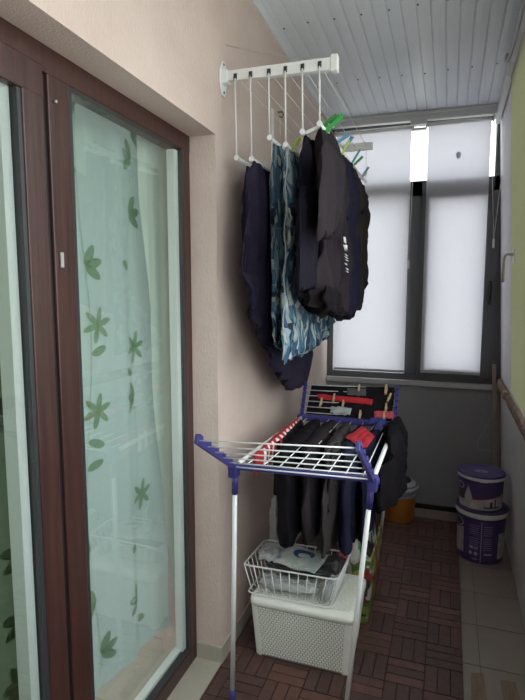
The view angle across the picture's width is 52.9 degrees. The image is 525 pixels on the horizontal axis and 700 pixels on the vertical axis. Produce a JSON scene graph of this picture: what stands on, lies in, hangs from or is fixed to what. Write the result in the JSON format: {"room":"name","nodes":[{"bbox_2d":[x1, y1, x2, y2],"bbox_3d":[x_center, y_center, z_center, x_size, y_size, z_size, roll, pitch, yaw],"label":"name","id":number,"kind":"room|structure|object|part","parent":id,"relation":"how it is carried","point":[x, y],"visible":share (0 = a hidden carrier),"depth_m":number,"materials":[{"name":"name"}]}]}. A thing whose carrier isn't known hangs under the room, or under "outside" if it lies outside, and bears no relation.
{"room":"enclosed balcony","nodes":[
{"label":"enclosed balcony","id":0,"kind":"room"},
{"bbox_2d":[95,631,170,699],"bbox_3d":[-2.214,1.471,1.807,3.140,0.108,5.600,2,7,19],"label":"floor","id":1,"kind":"structure","parent":0,"point":[131,679],"depth_m":2.23,"materials":[{"name":"grey tile"}]},
{"bbox_2d":[0,0,329,651],"bbox_3d":[-0.554,-0.069,1.491,0.285,3.200,5.640,2,7,19],"label":"wall","id":2,"kind":"structure","parent":0,"point":[165,56],"depth_m":2.17,"materials":[{"name":"beige paint"}]},
{"bbox_2d":[0,17,196,699],"bbox_3d":[-0.676,0.319,1.176,0.082,2.299,2.186,2,7,19],"label":"door","id":3,"kind":"structure","parent":2,"relation":"in","point":[41,356],"depth_m":1.41,"materials":[{"name":"brown wood"}]},
{"bbox_2d":[136,134,174,593],"bbox_3d":[-0.394,0.017,2.199,0.028,2.430,0.385,2,7,19],"label":"curtain","id":4,"kind":"object","parent":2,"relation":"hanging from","point":[151,158],"visible":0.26,"depth_m":2.12,"materials":[{"name":"white fabric"}]},
{"bbox_2d":[167,657,220,699],"bbox_3d":[-0.619,1.473,1.318,0.192,0.036,2.145,2,7,19],"label":"sill","id":5,"kind":"structure","parent":2,"relation":"attached to","point":[200,673],"depth_m":2.17,"materials":[{"name":"beige stone"}]},
{"bbox_2d":[197,532,301,663],"bbox_3d":[0.110,1.213,3.250,0.120,0.095,2.055,2,7,19],"label":"baseboard","id":6,"kind":"structure","parent":2,"relation":"attached to","point":[207,651],"depth_m":2.30,"materials":[{"name":"beige tile"}]},
{"bbox_2d":[271,108,273,161],"bbox_3d":[0.050,-0.908,2.675,0.008,0.600,0.030,2,7,19],"label":"strip","id":7,"kind":"object","parent":2,"relation":"attached to","point":[272,109],"visible":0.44,"depth_m":2.64,"materials":[{"name":"white plastic"}]},
{"bbox_2d":[250,0,329,119],"bbox_3d":[-0.420,-1.476,1.251,0.020,0.262,5.580,2,7,19],"label":"trim","id":8,"kind":"structure","parent":2,"relation":"attached to","point":[258,6],"depth_m":2.72,"materials":[{"name":"white"}]},
{"bbox_2d":[219,44,372,183],"bbox_3d":[0.245,-1.024,2.531,0.461,0.467,1.189,2,7,19],"label":"dryer","id":9,"kind":"object","parent":2,"relation":"attached to","point":[318,65],"visible":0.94,"depth_m":2.01,"materials":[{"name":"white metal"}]},
{"bbox_3d":[-0.144,-1.062,2.067,0.029,0.130,0.068,2,7,19],"label":"wall plate","id":10,"kind":"part","parent":9,"relation":"part of","materials":[{"name":"white plastic"}]},
{"bbox_3d":[-0.104,-0.905,2.059,0.007,0.290,0.019,2,7,19],"label":"hanging cord","id":11,"kind":"part","parent":9,"relation":"part of","materials":[{"name":"white fabric"}]},
{"bbox_3d":[0.089,-0.819,2.619,0.014,0.015,1.129,2,7,19],"label":"drying rod","id":12,"kind":"part","parent":9,"relation":"part of","materials":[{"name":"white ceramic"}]},
{"bbox_3d":[-0.045,-0.898,2.039,0.007,0.299,0.019,2,7,19],"label":"hanging cord","id":13,"kind":"part","parent":9,"relation":"part of","materials":[{"name":"white fabric"}]},
{"bbox_3d":[0.148,-0.808,2.599,0.014,0.015,1.129,2,7,19],"label":"drying rod","id":14,"kind":"part","parent":9,"relation":"part of","materials":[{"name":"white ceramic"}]},
{"bbox_3d":[0.092,-0.973,2.605,0.006,0.300,1.118,2,7,19],"label":"pull cord","id":15,"kind":"part","parent":9,"relation":"part of","materials":[{"name":"white plastic"}]},
{"bbox_3d":[0.025,-0.932,2.011,0.007,0.226,0.019,2,7,19],"label":"hanging cord","id":16,"kind":"part","parent":9,"relation":"part of","materials":[{"name":"white fabric"}]},
{"bbox_2d":[241,161,312,390],"bbox_3d":[0.084,-0.278,2.525,0.161,1.044,1.023,2,7,19],"label":"hanging clothes","id":17,"kind":"object","parent":9,"relation":"hanging from","point":[255,220],"visible":0.51,"depth_m":2.16,"materials":[{"name":"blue fabric"}]},
{"bbox_3d":[0.068,-0.345,2.587,0.081,0.925,0.904,2,7,19],"label":"leg","id":18,"kind":"part","parent":17,"relation":"part of","materials":[{"name":"blue fabric"}]},
{"bbox_3d":[0.218,-0.877,2.566,0.014,0.015,1.129,2,7,19],"label":"drying rod","id":19,"kind":"part","parent":9,"relation":"part of","materials":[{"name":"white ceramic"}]},
{"bbox_3d":[0.151,-0.966,2.585,0.006,0.309,1.118,2,7,19],"label":"pull cord","id":20,"kind":"part","parent":9,"relation":"part of","materials":[{"name":"white plastic"}]},
{"bbox_3d":[0.086,-0.914,1.991,0.007,0.258,0.019,2,7,19],"label":"hanging cord","id":21,"kind":"part","parent":9,"relation":"part of","materials":[{"name":"white fabric"}]},
{"bbox_3d":[0.279,-0.843,2.548,0.014,0.015,1.129,2,7,19],"label":"drying rod","id":22,"kind":"part","parent":9,"relation":"part of","materials":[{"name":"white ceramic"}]},
{"bbox_3d":[0.221,-0.999,2.556,0.006,0.236,1.118,2,7,19],"label":"pull cord","id":23,"kind":"part","parent":9,"relation":"part of","materials":[{"name":"white plastic"}]},
{"bbox_3d":[0.149,-0.931,1.967,0.007,0.217,0.019,2,7,19],"label":"hanging cord","id":24,"kind":"part","parent":9,"relation":"part of","materials":[{"name":"white fabric"}]},
{"bbox_2d":[269,143,335,363],"bbox_3d":[0.190,-0.429,2.440,0.145,0.888,0.946,2,7,19],"label":"patterned cloth","id":25,"kind":"object","parent":9,"relation":"hanging from","point":[295,331],"visible":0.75,"depth_m":2.12,"materials":[{"name":"blue fabric"}]},
{"bbox_2d":[291,137,300,151],"bbox_3d":[0.122,-0.798,2.061,0.058,0.066,0.024,2,7,18],"label":"peg","id":26,"kind":"object","parent":25,"relation":"attached to","point":[296,142],"visible":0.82,"depth_m":2.06,"materials":[{"name":"green plastic"}]},
{"bbox_2d":[295,135,318,313],"bbox_3d":[0.228,-0.505,2.259,0.147,0.714,0.934,2,7,19],"label":"t-shirt","id":27,"kind":"object","parent":9,"relation":"hanging from","point":[307,249],"visible":0.48,"depth_m":1.96,"materials":[{"name":"black fabric"}]},
{"bbox_3d":[0.282,-0.981,2.537,0.006,0.268,1.118,2,7,19],"label":"pull cord","id":28,"kind":"part","parent":9,"relation":"part of","materials":[{"name":"white plastic"}]},
{"bbox_3d":[0.210,-0.941,1.944,0.007,0.194,0.019,2,7,19],"label":"hanging cord","id":29,"kind":"part","parent":9,"relation":"part of","materials":[{"name":"white plastic"}]},
{"bbox_2d":[305,127,352,320],"bbox_3d":[0.273,-0.482,2.168,0.174,0.764,0.814,1,7,13],"label":"hanging clothes","id":30,"kind":"object","parent":9,"relation":"hanging from","point":[330,297],"visible":0.94,"depth_m":2.05,"materials":[{"name":"black fabric"}]},
{"bbox_2d":[323,113,338,127],"bbox_3d":[0.256,-0.894,2.077,0.093,0.056,0.031,4,8,33],"label":"peg","id":31,"kind":"object","parent":9,"relation":"attached to","point":[329,121],"visible":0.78,"depth_m":2.06,"materials":[{"name":"green plastic"}]},
{"bbox_3d":[0.344,-0.999,2.513,0.006,0.227,1.118,2,7,19],"label":"pull cord","id":32,"kind":"part","parent":9,"relation":"part of","materials":[{"name":"white plastic"}]},
{"bbox_2d":[325,113,343,132],"bbox_3d":[0.266,-0.860,2.023,0.092,0.084,0.034,1,7,10],"label":"peg","id":33,"kind":"object","parent":9,"relation":"attached to","point":[340,117],"visible":0.82,"depth_m":2.02,"materials":[{"name":"green plastic"}]},
{"bbox_2d":[338,132,349,143],"bbox_3d":[0.344,-0.920,2.310,0.078,0.055,0.026,1,7,9],"label":"peg","id":34,"kind":"object","parent":9,"relation":"attached to","point":[344,137],"visible":0.82,"depth_m":2.30,"materials":[{"name":"blue plastic"}]},
{"bbox_3d":[0.403,-0.902,2.498,0.014,0.015,1.129,2,7,19],"label":"drying rod","id":35,"kind":"part","parent":9,"relation":"part of","materials":[{"name":"white metal"}]},
{"bbox_2d":[341,139,349,154],"bbox_3d":[0.367,-0.899,2.347,0.045,0.073,0.024,0,7,4],"label":"peg","id":36,"kind":"object","parent":9,"relation":"attached to","point":[348,141],"visible":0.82,"depth_m":2.34,"materials":[{"name":"green plastic"}]},
{"bbox_3d":[0.406,-1.008,2.490,0.006,0.204,1.118,2,7,19],"label":"pull cord","id":37,"kind":"part","parent":9,"relation":"part of","materials":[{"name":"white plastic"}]},
{"bbox_2d":[342,155,360,319],"bbox_3d":[0.372,-0.491,2.382,0.098,0.721,0.525,2,7,19],"label":"t-shirt","id":38,"kind":"object","parent":9,"relation":"hanging from","point":[354,207],"visible":0.47,"depth_m":2.45,"materials":[{"name":"black fabric"}]},
{"bbox_2d":[352,149,360,162],"bbox_3d":[0.461,-0.957,2.627,0.053,0.079,0.026,0,7,4],"label":"peg","id":39,"kind":"object","parent":9,"relation":"attached to","point":[359,150],"visible":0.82,"depth_m":2.62,"materials":[{"name":"teal plastic"}]},
{"bbox_2d":[349,161,370,310],"bbox_3d":[0.497,-0.551,2.723,0.091,0.705,0.570,2,7,19],"label":"t-shirt","id":40,"kind":"object","parent":9,"relation":"hanging from","point":[362,227],"visible":0.49,"depth_m":2.69,"materials":[{"name":"black fabric"}]},
{"bbox_3d":[-0.721,-1.140,1.354,0.024,0.024,2.900,2,7,19],"label":"curtain rod","id":41,"kind":"object","parent":2,"relation":"attached to","visible":0},
{"bbox_2d":[0,369,18,699],"bbox_3d":[-0.874,0.180,0.942,0.042,2.470,1.345,2,7,19],"label":"curtain","id":42,"kind":"object","parent":41,"relation":"hanging from","point":[9,689],"visible":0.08,"depth_m":1.48,"materials":[{"name":"green fabric"}]},
{"bbox_2d":[72,101,168,694],"bbox_3d":[-0.539,0.054,1.910,0.043,2.441,0.690,2,7,19],"label":"curtain","id":43,"kind":"object","parent":41,"relation":"hanging from","point":[128,540],"visible":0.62,"depth_m":1.94,"materials":[{"name":"green fabric"}]},
{"bbox_2d":[200,513,463,699],"bbox_3d":[0.277,1.383,2.096,0.986,0.022,3.693,2,7,19],"label":"floor","id":44,"kind":"structure","parent":0,"point":[409,647],"depth_m":2.39,"materials":[{"name":"brown"}]},
{"bbox_2d":[194,381,399,699],"bbox_3d":[0.283,0.757,2.352,0.552,1.173,1.557,2,7,19],"label":"drying rack","id":45,"kind":"object","parent":44,"relation":"on","point":[372,479],"visible":0.88,"depth_m":1.89,"materials":[{"name":"white metal"}]},
{"bbox_3d":[-0.156,0.357,1.812,0.018,0.218,0.337,2,7,18],"label":"wing arm","id":46,"kind":"part","parent":45,"relation":"part of","materials":[{"name":"blue plastic"}]},
{"bbox_3d":[-0.110,0.900,2.021,0.034,0.915,0.018,-1,7,-10],"label":"leg","id":47,"kind":"part","parent":45,"relation":"part of","materials":[{"name":"white metal"}]},
{"bbox_3d":[0.050,0.392,2.356,0.017,0.018,0.836,3,7,22],"label":"rail","id":48,"kind":"part","parent":45,"relation":"part of","materials":[{"name":"white metal"}]},
{"bbox_2d":[253,417,299,475],"bbox_3d":[0.075,0.420,2.348,0.058,0.100,0.641,2,7,19],"label":"tea towel","id":49,"kind":"object","parent":45,"relation":"hanging from","point":[281,433],"visible":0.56,"depth_m":2.22,"materials":[{"name":"red fabric"}]},
{"bbox_2d":[272,419,303,494],"bbox_3d":[0.121,0.496,2.458,0.099,0.257,0.444,2,7,19],"label":"shirt","id":50,"kind":"object","parent":45,"relation":"hanging from","point":[299,424],"visible":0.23,"depth_m":2.34,"materials":[{"name":"black fabric"}]},
{"bbox_2d":[275,419,319,547],"bbox_3d":[0.181,0.589,2.407,0.116,0.430,0.587,2,7,19],"label":"trousers","id":51,"kind":"object","parent":45,"relation":"hanging from","point":[288,487],"visible":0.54,"depth_m":2.17,"materials":[{"name":"black fabric"}]},
{"bbox_3d":[0.139,0.443,1.903,0.509,0.020,0.014,2,7,15],"label":"cross rail","id":52,"kind":"part","parent":45,"relation":"part of","materials":[{"name":"blue plastic"}]},
{"bbox_3d":[0.221,0.264,2.822,0.019,0.171,0.203,1,7,11],"label":"wing arm","id":53,"kind":"part","parent":45,"relation":"part of","materials":[{"name":"blue plastic"}]},
{"bbox_2d":[300,420,335,545],"bbox_3d":[0.256,0.583,2.398,0.110,0.416,0.580,2,7,19],"label":"trousers","id":54,"kind":"object","parent":45,"relation":"hanging from","point":[312,487],"visible":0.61,"depth_m":2.20,"materials":[{"name":"black fabric"}]},
{"bbox_2d":[317,422,350,558],"bbox_3d":[0.340,0.613,2.375,0.109,0.470,0.520,2,7,19],"label":"trousers","id":55,"kind":"object","parent":45,"relation":"hanging from","point":[331,494],"visible":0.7,"depth_m":2.17,"materials":[{"name":"grey fabric"}]},
{"bbox_2d":[330,406,351,414],"bbox_3d":[0.400,0.309,2.698,0.110,0.036,0.045,2,7,19],"label":"sock","id":56,"kind":"object","parent":45,"relation":"on","point":[336,410],"visible":1,"depth_m":2.69,"materials":[{"name":"grey fabric"}]},
{"bbox_3d":[0.426,0.356,2.664,0.508,0.028,0.044,2,7,19],"label":"cross rail","id":57,"kind":"part","parent":45,"relation":"part of","materials":[{"name":"blue plastic"}]},
{"bbox_2d":[317,394,372,404],"bbox_3d":[0.424,0.256,2.750,0.298,0.032,0.035,3,7,22],"label":"sock","id":58,"kind":"object","parent":45,"relation":"on","point":[324,396],"visible":0.99,"depth_m":2.74,"materials":[{"name":"red fabric"}]},
{"bbox_2d":[306,385,394,420],"bbox_3d":[0.451,0.274,2.747,0.452,0.160,0.193,2,7,19],"label":"trousers","id":59,"kind":"object","parent":45,"relation":"on","point":[375,393],"visible":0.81,"depth_m":2.74,"materials":[{"name":"black fabric"}]},
{"bbox_2d":[338,425,364,555],"bbox_3d":[0.401,0.605,2.352,0.104,0.449,0.495,2,7,19],"label":"trousers","id":60,"kind":"object","parent":45,"relation":"hanging from","point":[349,504],"visible":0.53,"depth_m":2.16,"materials":[{"name":"blue fabric"}]},
{"bbox_2d":[347,388,365,395],"bbox_3d":[0.492,0.219,2.767,0.106,0.035,0.042,2,7,19],"label":"sock","id":61,"kind":"object","parent":45,"relation":"on","point":[350,391],"visible":1,"depth_m":2.76,"materials":[{"name":"grey fabric"}]},
{"bbox_3d":[0.339,0.916,1.882,0.102,0.917,0.018,-1,7,-11],"label":"leg","id":62,"kind":"part","parent":45,"relation":"part of","materials":[{"name":"white metal"}]},
{"bbox_2d":[345,426,374,448],"bbox_3d":[0.427,0.379,2.304,0.120,0.029,0.320,2,7,19],"label":"cloth","id":63,"kind":"object","parent":45,"relation":"on","point":[362,434],"visible":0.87,"depth_m":2.28,"materials":[{"name":"fabric"}]},
{"bbox_3d":[0.328,0.363,1.673,0.018,0.237,0.347,2,7,20],"label":"wing arm","id":64,"kind":"part","parent":45,"relation":"part of","materials":[{"name":"blue plastic"}]},
{"bbox_2d":[358,426,381,543],"bbox_3d":[0.482,0.587,2.352,0.098,0.413,0.424,2,7,19],"label":"shirt","id":65,"kind":"object","parent":45,"relation":"hanging from","point":[370,448],"visible":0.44,"depth_m":2.23,"materials":[{"name":"black fabric"}]},
{"bbox_2d":[369,418,385,424],"bbox_3d":[0.568,0.350,2.596,0.082,0.032,0.038,2,7,19],"label":"sock","id":66,"kind":"object","parent":45,"relation":"on","point":[372,420],"visible":0.73,"depth_m":2.59,"materials":[{"name":"blue fabric"}]},
{"bbox_2d":[374,420,385,429],"bbox_3d":[0.554,0.355,2.490,0.035,0.018,0.166,2,7,19],"label":"sock","id":67,"kind":"object","parent":45,"relation":"on","point":[380,423],"visible":1,"depth_m":2.48,"materials":[{"name":"blue fabric"}]},
{"bbox_3d":[0.515,0.408,2.211,0.017,0.018,0.800,2,7,19],"label":"rail","id":68,"kind":"part","parent":45,"relation":"part of","materials":[{"name":"white metal"}]},
{"bbox_3d":[0.652,0.810,2.821,0.018,0.924,0.438,0,7,4],"label":"leg","id":69,"kind":"part","parent":45,"relation":"part of","materials":[{"name":"white metal"}]},
{"bbox_2d":[374,411,393,418],"bbox_3d":[0.602,0.321,2.619,0.102,0.034,0.044,2,7,19],"label":"sock","id":70,"kind":"object","parent":45,"relation":"on","point":[377,414],"visible":0.96,"depth_m":2.61,"materials":[{"name":"red fabric"}]},
{"bbox_2d":[384,384,387,394],"bbox_3d":[0.636,0.203,2.718,0.015,0.050,0.056,2,7,19],"label":"wooden peg","id":71,"kind":"object","parent":45,"relation":"attached to","point":[386,385],"visible":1,"depth_m":2.71,"materials":[{"name":"brown wood"}]},
{"bbox_2d":[374,416,407,513],"bbox_3d":[0.601,0.495,2.433,0.150,0.302,0.673,2,7,19],"label":"jacket","id":72,"kind":"object","parent":45,"relation":"hanging from","point":[392,486],"visible":0.93,"depth_m":2.21,"materials":[{"name":"black fabric"}]},
{"bbox_3d":[0.675,0.278,2.663,0.018,0.179,0.200,2,7,18],"label":"wing arm","id":73,"kind":"part","parent":45,"relation":"part of","materials":[{"name":"blue plastic"}]},
{"bbox_2d":[251,570,365,674],"bbox_3d":[0.214,1.196,2.388,0.462,0.284,0.344,2,7,19],"label":"storage box","id":74,"kind":"object","parent":44,"relation":"on","point":[314,636],"visible":0.66,"depth_m":2.25,"materials":[{"name":"grey plastic"}]},
{"bbox_2d":[269,495,278,542],"bbox_3d":[0.064,0.874,2.595,0.048,0.352,0.102,2,7,19],"label":"plastic bag","id":75,"kind":"object","parent":74,"relation":"on","point":[273,513],"visible":0.38,"depth_m":2.55,"materials":[{"name":"grey plastic"}]},
{"bbox_2d":[244,539,350,607],"bbox_3d":[0.159,0.986,2.347,0.426,0.133,0.263,2,7,19],"label":"wire basket","id":76,"kind":"object","parent":74,"relation":"on","point":[340,577],"visible":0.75,"depth_m":2.27,"materials":[{"name":"white metal"}]},
{"bbox_2d":[258,542,282,561],"bbox_3d":[0.036,0.920,2.402,0.101,0.050,0.129,2,7,19],"label":"plastic bag","id":77,"kind":"object","parent":76,"relation":"in","point":[268,552],"visible":0.89,"depth_m":2.37,"materials":[{"name":"white plastic"}]},
{"bbox_2d":[258,572,318,594],"bbox_3d":[0.111,1.022,2.313,0.274,0.051,0.089,2,7,19],"label":"plastic bag","id":78,"kind":"object","parent":76,"relation":"in","point":[268,577],"visible":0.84,"depth_m":2.29,"materials":[{"name":"white plastic"}]},
{"bbox_2d":[267,561,330,579],"bbox_3d":[0.168,0.967,2.356,0.296,0.049,0.124,2,7,19],"label":"packet","id":79,"kind":"object","parent":76,"relation":"in","point":[321,571],"visible":0.33,"depth_m":2.31,"materials":[{"name":"grey plastic"}]},
{"bbox_2d":[273,544,328,573],"bbox_3d":[0.172,0.918,2.330,0.203,0.036,0.152,4,7,29],"label":"packet","id":80,"kind":"object","parent":76,"relation":"in","point":[297,557],"visible":0.92,"depth_m":2.31,"materials":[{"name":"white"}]},
{"bbox_2d":[323,579,333,600],"bbox_3d":[0.282,1.018,2.240,0.040,0.080,0.077,2,7,19],"label":"plastic bag","id":81,"kind":"object","parent":76,"relation":"in","point":[329,585],"visible":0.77,"depth_m":2.21,"materials":[{"name":"white plastic"}]},
{"bbox_2d":[323,553,340,575],"bbox_3d":[0.309,0.947,2.336,0.075,0.080,0.087,2,7,19],"label":"packet","id":82,"kind":"object","parent":76,"relation":"in","point":[332,564],"visible":0.95,"depth_m":2.31,"materials":[{"name":"grey plastic"}]},
{"bbox_2d":[338,550,347,558],"bbox_3d":[0.362,0.908,2.361,0.041,0.020,0.073,2,7,19],"label":"packet","id":83,"kind":"object","parent":76,"relation":"in","point":[340,553],"visible":0.45,"depth_m":2.35,"materials":[{"name":"red plastic"}]},
{"bbox_2d":[347,539,360,564],"bbox_3d":[0.421,0.931,2.443,0.067,0.118,0.066,2,7,19],"label":"packet","id":84,"kind":"object","parent":76,"relation":"in","point":[356,548],"visible":0.61,"depth_m":2.42,"materials":[{"name":"white plastic"}]},
{"bbox_3d":[0.214,1.079,2.374,0.462,0.038,0.344,2,7,19],"label":"lid","id":85,"kind":"part","parent":74,"relation":"part of","materials":[{"name":"white plastic"}]},
{"bbox_2d":[346,512,381,623],"bbox_3d":[0.529,1.062,2.739,0.132,0.470,0.465,2,7,19],"label":"shopping bag","id":86,"kind":"object","parent":44,"relation":"on","point":[374,545],"visible":0.34,"depth_m":2.57,"materials":[{"name":"plastic"}]},
{"bbox_2d":[384,476,419,522],"bbox_3d":[0.961,1.043,3.721,0.277,0.288,0.278,2,7,19],"label":"bucket","id":87,"kind":"object","parent":44,"relation":"on","point":[403,512],"visible":0.4,"depth_m":3.63,"materials":[{"name":"orange plastic"}]},
{"bbox_3d":[0.962,0.924,3.712,0.228,0.024,0.228,2,7,19],"label":"lid","id":88,"kind":"part","parent":87,"relation":"part of","materials":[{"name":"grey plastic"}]},
{"bbox_2d":[259,0,521,117],"bbox_3d":[0.158,-1.493,1.076,1.425,0.314,5.640,2,7,19],"label":"ceiling","id":89,"kind":"structure","parent":0,"point":[409,40],"depth_m":2.75,"materials":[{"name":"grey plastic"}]},
{"bbox_2d":[283,0,497,87],"bbox_3d":[0.577,-1.555,2.407,1.025,0.078,1.474,2,7,19],"label":"screws","id":90,"kind":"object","parent":89,"relation":"attached to","point":[447,0],"depth_m":2.60,"materials":[{"name":"grey metal"}]},
{"bbox_2d":[505,0,524,62],"bbox_3d":[1.020,-1.435,2.024,0.032,0.083,1.579,2,7,19],"label":"ceiling pipe","id":91,"kind":"object","parent":89,"relation":"attached to","point":[507,56],"visible":1,"depth_m":2.42,"materials":[{"name":"grey plastic"}]},
{"bbox_2d":[327,381,500,507],"bbox_3d":[1.109,0.735,4.002,1.500,1.035,0.120,2,7,19],"label":"wall","id":92,"kind":"structure","parent":0,"point":[444,427],"depth_m":3.86,"materials":[{"name":"grey paint"}]},
{"bbox_2d":[326,375,499,390],"bbox_3d":[1.074,0.240,3.883,1.227,0.037,0.040,2,7,19],"label":"trim","id":93,"kind":"structure","parent":92,"relation":"attached to","point":[328,378],"depth_m":3.86,"materials":[{"name":"grey"}]},
{"bbox_2d":[327,62,514,383],"bbox_3d":[0.940,-0.670,3.406,1.270,1.882,0.950,2,7,19],"label":"window","id":94,"kind":"structure","parent":92,"relation":"in","point":[491,320],"depth_m":3.71,"materials":[{"name":"grey plastic"}]},
{"bbox_2d":[334,125,414,372],"bbox_3d":[0.790,-0.711,3.845,0.560,1.749,0.064,2,7,19],"label":"roller blind","id":95,"kind":"object","parent":94,"relation":"attached to","point":[374,339],"visible":0.78,"depth_m":3.82,"materials":[{"name":"white fabric"}]},
{"bbox_3d":[1.036,-0.880,3.712,0.020,0.610,0.014,2,7,19],"label":"pull chain","id":96,"kind":"part","parent":95,"relation":"part of","materials":[{"name":"white plastic"}]},
{"bbox_2d":[410,117,426,131],"bbox_3d":[1.081,-1.556,3.647,0.110,0.068,0.075,2,7,19],"label":"clip","id":97,"kind":"object","parent":94,"relation":"attached to","point":[417,121],"visible":1,"depth_m":3.62,"materials":[{"name":"white"}]},
{"bbox_3d":[1.372,-0.446,3.727,0.510,1.295,0.068,2,7,19],"label":"sash","id":98,"kind":"part","parent":94,"relation":"part of","materials":[{"name":"grey plastic"}]},
{"bbox_2d":[420,114,501,374],"bbox_3d":[1.358,-0.697,3.637,0.504,1.751,0.089,2,7,19],"label":"roller blind","id":99,"kind":"object","parent":94,"relation":"attached to","point":[458,157],"visible":0.96,"depth_m":3.66,"materials":[{"name":"white fabric"}]},
{"bbox_3d":[1.550,-1.100,3.482,0.069,0.840,0.014,2,7,19],"label":"pull chain","id":100,"kind":"part","parent":99,"relation":"part of","materials":[{"name":"white plastic"}]},
{"bbox_3d":[1.556,-0.391,3.612,0.020,0.160,0.037,2,7,19],"label":"handle","id":101,"kind":"part","parent":94,"relation":"part of","materials":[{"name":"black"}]},
{"bbox_3d":[1.415,-1.476,3.103,0.026,0.063,0.790,2,7,19],"label":"rail","id":102,"kind":"part","parent":94,"relation":"part of","materials":[{"name":"white plastic"}]},
{"bbox_3d":[1.406,-1.478,3.084,0.038,0.071,0.830,2,7,19],"label":"blind rail","id":103,"kind":"part","parent":94,"relation":"part of","materials":[{"name":"white metal"}]},
{"bbox_2d":[415,503,456,512],"bbox_3d":[1.098,1.163,3.983,1.275,0.034,0.012,2,7,19],"label":"baseboard","id":104,"kind":"structure","parent":92,"relation":"attached to","point":[417,505],"depth_m":3.91,"materials":[{"name":"black"}]},
{"bbox_2d":[414,508,524,699],"bbox_3d":[0.173,1.512,1.407,1.410,0.078,5.630,2,7,19],"label":"floor","id":105,"kind":"structure","parent":0,"point":[492,623],"depth_m":2.58,"materials":[{"name":"grey tile"}]},
{"bbox_2d":[471,673,486,699],"bbox_3d":[0.872,1.386,2.128,0.061,0.009,0.254,2,7,19],"label":"wood offcut","id":106,"kind":"object","parent":105,"relation":"on","point":[478,692],"visible":1,"depth_m":2.16,"materials":[{"name":"brown wood"}]},
{"bbox_2d":[455,497,508,564],"bbox_3d":[1.339,1.100,3.244,0.301,0.325,0.305,2,7,19],"label":"paint bucket","id":107,"kind":"object","parent":105,"relation":"on","point":[480,535],"visible":0.78,"depth_m":3.13,"materials":[{"name":"purple"}]},
{"bbox_2d":[457,524,463,550],"bbox_3d":[1.208,1.139,3.235,0.011,0.160,0.086,-1,7,-7],"label":"picture","id":108,"kind":"object","parent":107,"relation":"attached to","point":[460,527],"depth_m":3.22},
{"bbox_2d":[458,463,505,511],"bbox_3d":[1.328,0.837,3.213,0.274,0.212,0.277,2,7,19],"label":"paint bucket","id":109,"kind":"object","parent":107,"relation":"on","point":[481,486],"visible":1,"depth_m":3.12,"materials":[{"name":"purple plastic"}]},
{"bbox_2d":[459,484,463,497],"bbox_3d":[1.206,0.855,3.211,0.008,0.065,0.070,0,6,-3],"label":"print","id":110,"kind":"object","parent":109,"relation":"attached to","point":[461,486],"depth_m":3.20,"materials":[{"name":"grey"}]},
{"bbox_2d":[459,494,502,510],"bbox_3d":[1.306,0.895,3.156,0.243,0.092,0.111,2,7,19],"label":"picture","id":111,"kind":"object","parent":109,"relation":"attached to","point":[477,502],"depth_m":3.11},
{"bbox_3d":[1.329,0.736,3.203,0.274,0.010,0.274,2,7,19],"label":"lid","id":112,"kind":"part","parent":109,"relation":"part of","materials":[{"name":"blue"}]},
{"bbox_2d":[484,500,498,508],"bbox_3d":[1.353,0.907,3.107,0.104,0.055,0.013,-1,7,-12],"label":"print","id":113,"kind":"object","parent":109,"relation":"attached to","point":[488,504],"depth_m":3.10,"materials":[{"name":"grey"}]},
{"bbox_3d":[1.340,0.946,3.228,0.301,0.015,0.301,2,7,19],"label":"lid","id":114,"kind":"part","parent":107,"relation":"part of","materials":[{"name":"blue"}]},
{"bbox_2d":[497,531,504,558],"bbox_3d":[1.431,1.163,3.157,0.100,0.160,0.014,-6,9,-43],"label":"picture","id":115,"kind":"object","parent":107,"relation":"attached to","point":[500,534],"depth_m":3.14},
{"bbox_2d":[492,364,496,466],"bbox_3d":[1.629,0.655,3.709,0.080,1.120,0.027,2,7,19],"label":"batten","id":116,"kind":"object","parent":105,"relation":"on","point":[494,384],"visible":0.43,"depth_m":3.68,"materials":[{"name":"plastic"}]},
{"bbox_2d":[501,680,519,699],"bbox_3d":[0.993,1.389,2.101,0.068,0.009,0.200,2,7,19],"label":"wood offcut","id":117,"kind":"object","parent":105,"relation":"on","point":[509,690],"visible":1,"depth_m":2.14,"materials":[{"name":"brown wood"}]},
{"bbox_2d":[500,49,514,392],"bbox_3d":[1.545,-0.689,3.204,0.208,1.875,0.880,2,7,19],"label":"wall pier","id":118,"kind":"object","parent":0,"point":[505,122],"visible":0.2,"depth_m":3.23,"materials":[{"name":"white paint"}]},
{"bbox_2d":[501,394,524,625],"bbox_3d":[0.820,1.037,1.123,0.171,1.085,5.630,2,7,19],"label":"wall","id":119,"kind":"structure","parent":0,"point":[512,441],"depth_m":2.91,"materials":[{"name":"grey paint"}]},
{"bbox_2d":[497,378,524,440],"bbox_3d":[1.174,0.372,2.363,0.033,0.079,2.730,2,7,19],"label":"handrail","id":120,"kind":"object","parent":119,"relation":"attached to","point":[520,422],"depth_m":2.76,"materials":[{"name":"wood"}]},
{"bbox_2d":[501,29,524,419],"bbox_3d":[0.569,-0.311,0.590,0.171,1.715,4.750,2,7,19],"label":"window","id":121,"kind":"structure","parent":119,"relation":"in","point":[517,254],"depth_m":2.49,"materials":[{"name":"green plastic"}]},
{"bbox_3d":[1.234,-0.422,2.653,0.040,0.160,0.079,-4,8,-34],"label":"handle","id":122,"kind":"part","parent":121,"relation":"part of","materials":[{"name":"silver metal"}]},
{"bbox_2d":[511,29,524,415],"bbox_3d":[1.161,-0.537,2.355,0.085,1.645,0.900,2,7,19],"label":"blind","id":123,"kind":"object","parent":121,"relation":"attached to","point":[518,73],"depth_m":2.48,"materials":[{"name":"fabric"}]},
{"bbox_2d":[515,10,524,59],"bbox_3d":[0.565,-1.372,0.471,0.140,0.420,4.750,2,7,19],"label":"wall","id":124,"kind":"structure","parent":0,"point":[522,27],"depth_m":2.51,"materials":[{"name":"white paint"}]}
]}

